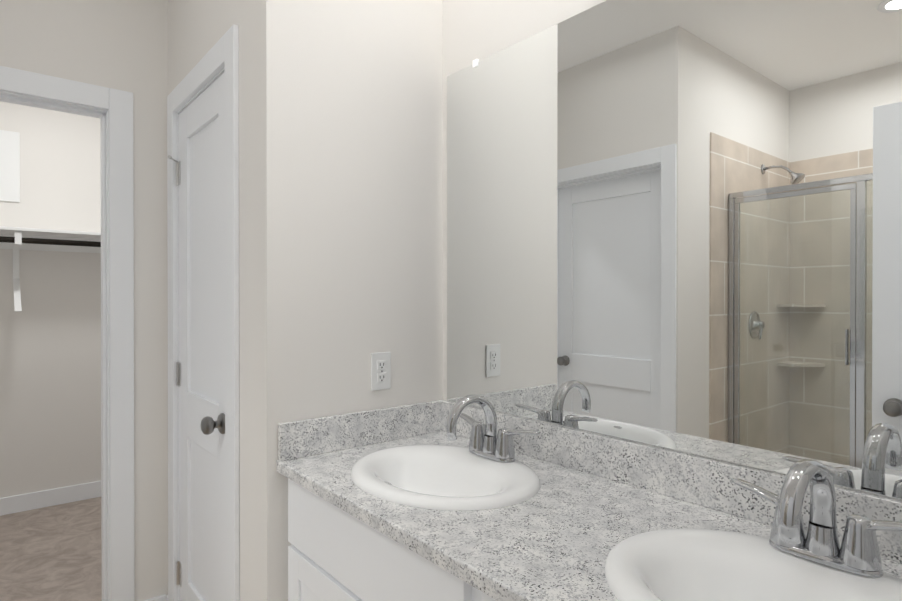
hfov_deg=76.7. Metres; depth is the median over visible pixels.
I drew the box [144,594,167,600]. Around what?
baseboard
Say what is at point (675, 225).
mirror
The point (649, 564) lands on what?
sink
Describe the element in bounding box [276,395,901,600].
bathroom vanity
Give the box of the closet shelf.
[0,226,100,311]
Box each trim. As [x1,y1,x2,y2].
[0,66,133,600]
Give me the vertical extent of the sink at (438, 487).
0.132 m
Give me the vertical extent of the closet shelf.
0.481 m
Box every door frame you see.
[0,91,109,600]
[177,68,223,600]
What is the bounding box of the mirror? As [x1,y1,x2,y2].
[443,0,901,499]
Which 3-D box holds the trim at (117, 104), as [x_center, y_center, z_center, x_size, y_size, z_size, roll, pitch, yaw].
[-1.589,0.243,1.975,0.870,2.123,0.017,0,0,-39]
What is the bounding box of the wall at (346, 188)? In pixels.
[251,0,442,600]
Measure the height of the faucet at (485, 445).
0.171 m
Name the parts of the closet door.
knob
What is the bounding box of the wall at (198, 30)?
[168,0,251,600]
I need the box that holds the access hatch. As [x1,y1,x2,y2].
[0,130,19,201]
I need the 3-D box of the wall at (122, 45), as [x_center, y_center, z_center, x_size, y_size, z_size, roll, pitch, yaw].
[-1.601,-0.066,2.049,1.280,2.740,0.115,0,0,-39]
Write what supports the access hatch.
attached to the wall at (50, 385)
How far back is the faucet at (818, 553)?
0.90 m
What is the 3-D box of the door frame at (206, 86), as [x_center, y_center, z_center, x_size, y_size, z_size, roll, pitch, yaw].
[-0.831,0.278,2.032,0.116,2.052,0.638,0,0,-39]
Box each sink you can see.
[350,444,540,531]
[604,528,901,600]
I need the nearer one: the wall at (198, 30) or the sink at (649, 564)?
the sink at (649, 564)
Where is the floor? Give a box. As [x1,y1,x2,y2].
[0,497,101,600]
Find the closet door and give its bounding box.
[168,73,224,600]
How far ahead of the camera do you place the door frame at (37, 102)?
2.22 m
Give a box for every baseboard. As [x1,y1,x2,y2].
[0,481,100,515]
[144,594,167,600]
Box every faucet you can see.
[446,395,540,462]
[730,458,901,577]
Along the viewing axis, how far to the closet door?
2.03 m
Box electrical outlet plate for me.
[371,352,390,390]
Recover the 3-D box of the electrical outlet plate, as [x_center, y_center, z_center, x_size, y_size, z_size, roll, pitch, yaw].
[-0.215,0.215,1.758,0.070,0.115,0.008,0,0,-39]
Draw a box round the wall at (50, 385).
[0,101,100,497]
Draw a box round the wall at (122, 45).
[0,0,167,600]
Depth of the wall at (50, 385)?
3.59 m
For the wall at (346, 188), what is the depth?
1.67 m
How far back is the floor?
2.92 m
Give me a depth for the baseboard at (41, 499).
3.56 m

